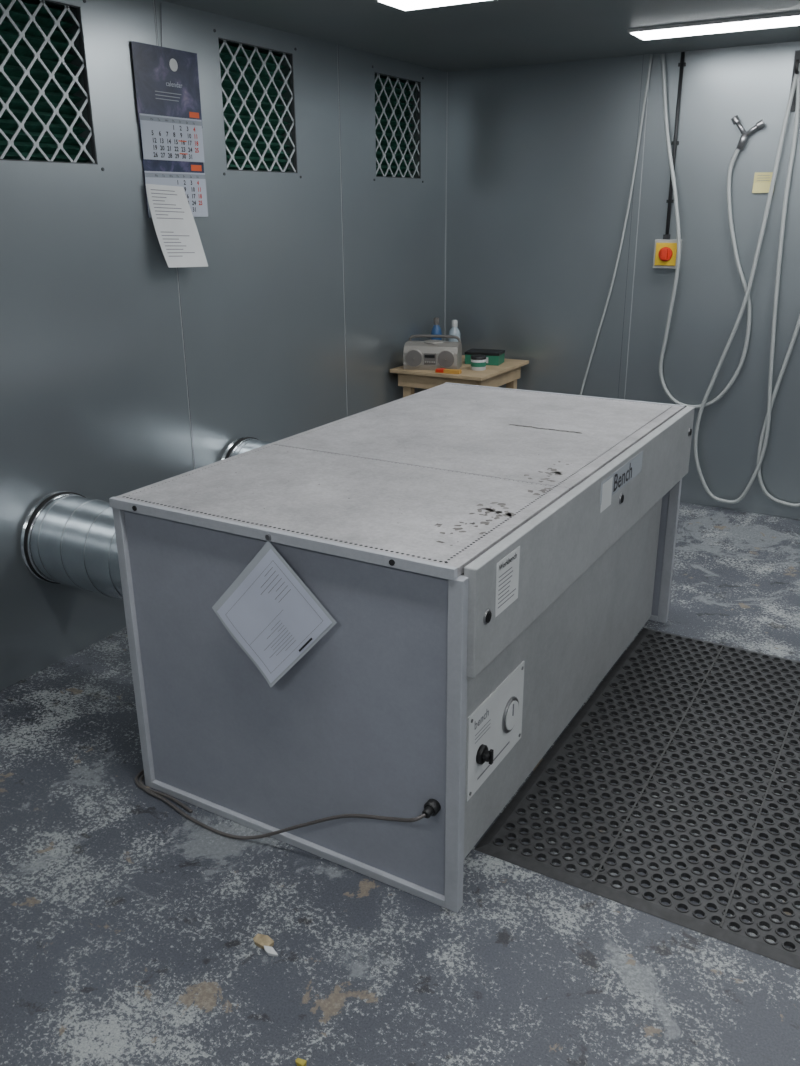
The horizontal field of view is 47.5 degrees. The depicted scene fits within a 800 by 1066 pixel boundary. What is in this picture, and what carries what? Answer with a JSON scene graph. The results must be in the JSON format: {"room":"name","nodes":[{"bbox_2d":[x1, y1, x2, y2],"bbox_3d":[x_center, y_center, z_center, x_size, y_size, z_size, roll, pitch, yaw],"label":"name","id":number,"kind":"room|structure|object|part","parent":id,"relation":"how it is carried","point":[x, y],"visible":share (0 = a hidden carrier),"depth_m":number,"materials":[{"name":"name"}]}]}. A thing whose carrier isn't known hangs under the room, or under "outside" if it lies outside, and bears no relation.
{"room":"workshop","nodes":[
{"label":"workshop","id":0,"kind":"room"},
{"bbox_2d":[0,0,446,689],"bbox_3d":[-1.637,-0.443,2.578,0.102,2.320,7.380,11,23,29],"label":"wall","id":1,"kind":"structure","parent":0,"point":[122,370],"depth_m":3.66,"materials":[{"name":"metal"}]},
{"bbox_2d":[0,0,103,170],"bbox_3d":[-1.232,-1.468,2.946,0.098,0.536,0.542,11,23,29],"label":"air vent","id":2,"kind":"object","parent":1,"relation":"in","point":[40,117],"visible":1,"depth_m":3.01,"materials":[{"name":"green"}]},
{"bbox_2d":[20,491,122,599],"bbox_3d":[-0.877,0.085,3.128,0.858,0.338,0.338,11,23,29],"label":"ventilation duct","id":3,"kind":"object","parent":1,"relation":"attached to","point":[68,538],"visible":0.5,"depth_m":3.12,"materials":[{"name":"grey metal"}]},
{"bbox_2d":[131,3,207,217],"bbox_3d":[-0.869,-1.589,3.447,0.009,0.740,0.340,11,23,29],"label":"wall calendar","id":4,"kind":"object","parent":1,"relation":"attached to","point":[167,88],"visible":1,"depth_m":3.45,"materials":[{"name":"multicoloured paper"}]},
{"bbox_2d":[146,184,207,267],"bbox_3d":[-0.859,-1.186,3.519,0.063,0.308,0.240,11,23,29],"label":"paper note","id":5,"kind":"object","parent":1,"relation":"attached to","point":[177,233],"visible":1,"depth_m":3.51,"materials":[{"name":"grey paper"}]},
{"bbox_2d":[221,437,272,459],"bbox_3d":[-0.352,-0.204,3.972,0.858,0.338,0.338,11,23,29],"label":"ventilation duct","id":6,"kind":"object","parent":1,"relation":"attached to","point":[240,445],"visible":0.1,"depth_m":4.05,"materials":[{"name":"grey metal"}]},
{"bbox_2d":[213,29,301,177],"bbox_3d":[-0.634,-1.815,3.902,0.098,0.536,0.542,11,23,29],"label":"air vent","id":7,"kind":"object","parent":1,"relation":"in","point":[252,98],"visible":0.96,"depth_m":3.92,"materials":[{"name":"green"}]},
{"bbox_2d":[372,65,423,182],"bbox_3d":[-0.045,-2.157,4.844,0.098,0.536,0.527,11,23,29],"label":"air vent","id":8,"kind":"object","parent":1,"relation":"in","point":[392,125],"visible":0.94,"depth_m":4.87,"materials":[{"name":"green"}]},
{"bbox_2d":[0,502,799,1065],"bbox_3d":[0.385,1.081,1.867,4.770,0.100,7.580,11,23,29],"label":"floor","id":9,"kind":"structure","parent":0,"point":[129,925],"depth_m":2.11,"materials":[{"name":"paint"}]},
{"bbox_2d":[253,934,277,955],"bbox_3d":[-0.305,0.947,2.090,0.082,0.013,0.031,17,26,39],"label":"scrap","id":10,"kind":"object","parent":9,"relation":"on","point":[265,942],"visible":1,"depth_m":2.09,"materials":[{"name":"white paper"}]},
{"bbox_2d":[135,768,440,839],"bbox_3d":[-0.440,0.572,2.723,0.714,0.292,1.458,-6,20,-15],"label":"power cable","id":11,"kind":"object","parent":9,"relation":"on","point":[432,807],"visible":0.77,"depth_m":2.38,"materials":[{"name":"black plastic"}]},
{"bbox_2d":[295,1058,306,1065],"bbox_3d":[-0.198,1.049,1.800,0.025,0.014,0.013,11,23,29],"label":"scrap","id":12,"kind":"object","parent":9,"relation":"on","point":[300,1062],"visible":1,"depth_m":1.80,"materials":[{"name":"yellow"}]},
{"bbox_2d":[109,382,694,912],"bbox_3d":[0.179,0.136,3.044,1.061,0.889,1.909,11,23,29],"label":"bench","id":13,"kind":"object","parent":9,"relation":"on","point":[482,558],"visible":1,"depth_m":2.38,"materials":[{"name":"paint"}]},
{"bbox_2d":[212,541,336,686],"bbox_3d":[-0.314,0.200,2.184,0.378,0.380,0.021,11,23,29],"label":"document sleeve","id":14,"kind":"object","parent":13,"relation":"attached to","point":[268,610],"visible":1,"depth_m":2.19,"materials":[{"name":"grey plastic"}]},
{"bbox_2d":[109,382,684,580],"bbox_3d":[0.156,-0.272,2.911,1.016,0.032,1.898,11,23,29],"label":"countertop","id":15,"kind":"structure","parent":13,"relation":"on","point":[389,505],"depth_m":2.57,"materials":[{"name":"paint"}]},
{"bbox_3d":[0.579,0.215,2.824,0.067,0.842,1.830,11,23,29],"label":"panel","id":16,"kind":"part","parent":13,"relation":"part of","materials":[{"name":"paint"}]},
{"bbox_2d":[390,355,528,397],"bbox_3d":[0.355,-0.619,5.360,0.570,0.745,0.650,11,23,29],"label":"side table","id":17,"kind":"object","parent":9,"relation":"on","point":[508,372],"visible":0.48,"depth_m":5.08,"materials":[{"name":"brown wood"}]},
{"bbox_2d":[403,335,461,369],"bbox_3d":[0.183,-1.014,5.097,0.304,0.179,0.180,4,20,12],"label":"radio","id":18,"kind":"object","parent":17,"relation":"on","point":[427,354],"visible":0.99,"depth_m":5.04,"materials":[{"name":"silver metal"}]},
{"bbox_2d":[431,317,441,339],"bbox_3d":[0.217,-1.161,5.416,0.064,0.240,0.064,11,23,29],"label":"spray bottle","id":19,"kind":"object","parent":17,"relation":"on","point":[436,330],"visible":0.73,"depth_m":5.38,"materials":[{"name":"blue plastic"}]},
{"bbox_2d":[435,368,460,373],"bbox_3d":[0.264,-0.885,4.969,0.140,0.021,0.042,8,21,21],"label":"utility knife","id":20,"kind":"object","parent":17,"relation":"on","point":[438,370],"visible":1,"depth_m":4.96,"materials":[{"name":"orange"}]},
{"bbox_2d":[448,320,460,341],"bbox_3d":[0.322,-1.144,5.381,0.072,0.230,0.072,11,23,29],"label":"plastic bottle","id":21,"kind":"object","parent":17,"relation":"on","point":[454,330],"visible":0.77,"depth_m":5.34,"materials":[{"name":"grey plastic"}]},
{"bbox_2d":[471,354,485,370],"bbox_3d":[0.436,-0.949,5.059,0.086,0.078,0.085,11,23,29],"label":"tin","id":22,"kind":"object","parent":17,"relation":"on","point":[478,361],"visible":1,"depth_m":5.03,"materials":[{"name":"grey plastic"}]},
{"bbox_2d":[465,348,504,365],"bbox_3d":[0.492,-1.020,5.269,0.204,0.070,0.146,7,21,19],"label":"storage box","id":23,"kind":"object","parent":17,"relation":"on","point":[494,357],"visible":0.73,"depth_m":5.21,"materials":[{"name":"green plastic"}]},
{"bbox_2d":[474,628,799,968],"bbox_3d":[1.220,0.724,2.678,1.465,0.013,1.550,11,23,29],"label":"rubber floor mat","id":24,"kind":"object","parent":9,"relation":"on","point":[655,657],"visible":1,"depth_m":2.60,"materials":[{"name":"grey rubber"}]},
{"bbox_2d":[162,0,799,71],"bbox_3d":[0.367,-1.197,1.051,4.770,0.100,7.580,11,23,29],"label":"ceiling","id":25,"kind":"structure","parent":0,"point":[486,34],"depth_m":3.84,"materials":[{"name":"metal"}]},
{"bbox_2d":[375,0,485,10],"bbox_3d":[0.542,-1.856,3.059,1.350,0.016,0.220,11,23,29],"label":"ceiling light","id":26,"kind":"object","parent":25,"relation":"attached to","point":[405,5],"depth_m":3.33,"materials":[{"name":"white plastic"}]},
{"bbox_2d":[627,12,799,39],"bbox_3d":[1.625,-2.099,3.713,1.350,0.016,0.220,11,23,29],"label":"ceiling light","id":27,"kind":"object","parent":25,"relation":"attached to","point":[785,19],"depth_m":3.83,"materials":[{"name":"white plastic"}]},
{"bbox_2d":[580,54,652,394],"bbox_3d":[1.145,-1.391,5.023,0.313,2.216,0.013,11,23,29],"label":"air line","id":28,"kind":"object","parent":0,"point":[650,60],"depth_m":4.87,"materials":[{"name":"grey rubber"}]},
{"bbox_2d":[444,41,799,519],"bbox_3d":[2.270,-1.158,4.488,4.570,2.320,0.104,11,23,29],"label":"wall","id":29,"kind":"structure","parent":0,"point":[540,158],"depth_m":4.92,"materials":[{"name":"metal"}]},
{"bbox_2d":[653,239,681,268],"bbox_3d":[1.405,-1.471,4.796,0.130,0.145,0.098,11,23,29],"label":"switch","id":30,"kind":"object","parent":29,"relation":"attached to","point":[665,250],"visible":0.96,"depth_m":4.78,"materials":[{"name":"yellow plastic"}]},
{"bbox_2d":[663,52,685,238],"bbox_3d":[1.405,-1.969,4.657,0.034,0.883,0.030,11,23,29],"label":"cable conduit","id":31,"kind":"object","parent":29,"relation":"attached to","point":[682,63],"visible":1,"depth_m":4.64,"materials":[{"name":"grey plastic"}]},
{"bbox_2d":[659,54,764,408],"bbox_3d":[1.554,-1.512,4.688,0.583,1.761,0.084,10,22,26],"label":"air hose","id":32,"kind":"object","parent":29,"relation":"attached to","point":[735,119],"visible":0.98,"depth_m":4.65,"materials":[{"name":"grey rubber"}]},
{"bbox_2d":[694,50,799,503],"bbox_3d":[1.776,-1.216,4.650,0.380,2.232,0.108,11,23,29],"label":"air hose","id":33,"kind":"object","parent":29,"relation":"attached to","point":[793,104],"visible":1,"depth_m":4.58,"materials":[{"name":"grey rubber"}]},
{"bbox_2d":[752,172,773,192],"bbox_3d":[1.803,-1.736,4.503,0.100,0.095,0.010,11,23,29],"label":"sticky note","id":34,"kind":"object","parent":29,"relation":"attached to","point":[762,180],"visible":0.91,"depth_m":4.51,"materials":[{"name":"beige paper"}]},
{"bbox_2d":[757,315,799,506],"bbox_3d":[2.056,-1.143,4.520,0.345,2.126,0.078,11,23,29],"label":"air hose","id":35,"kind":"object","parent":29,"relation":"attached to","point":[796,330],"visible":1,"depth_m":4.80,"materials":[{"name":"grey rubber"}]}
]}

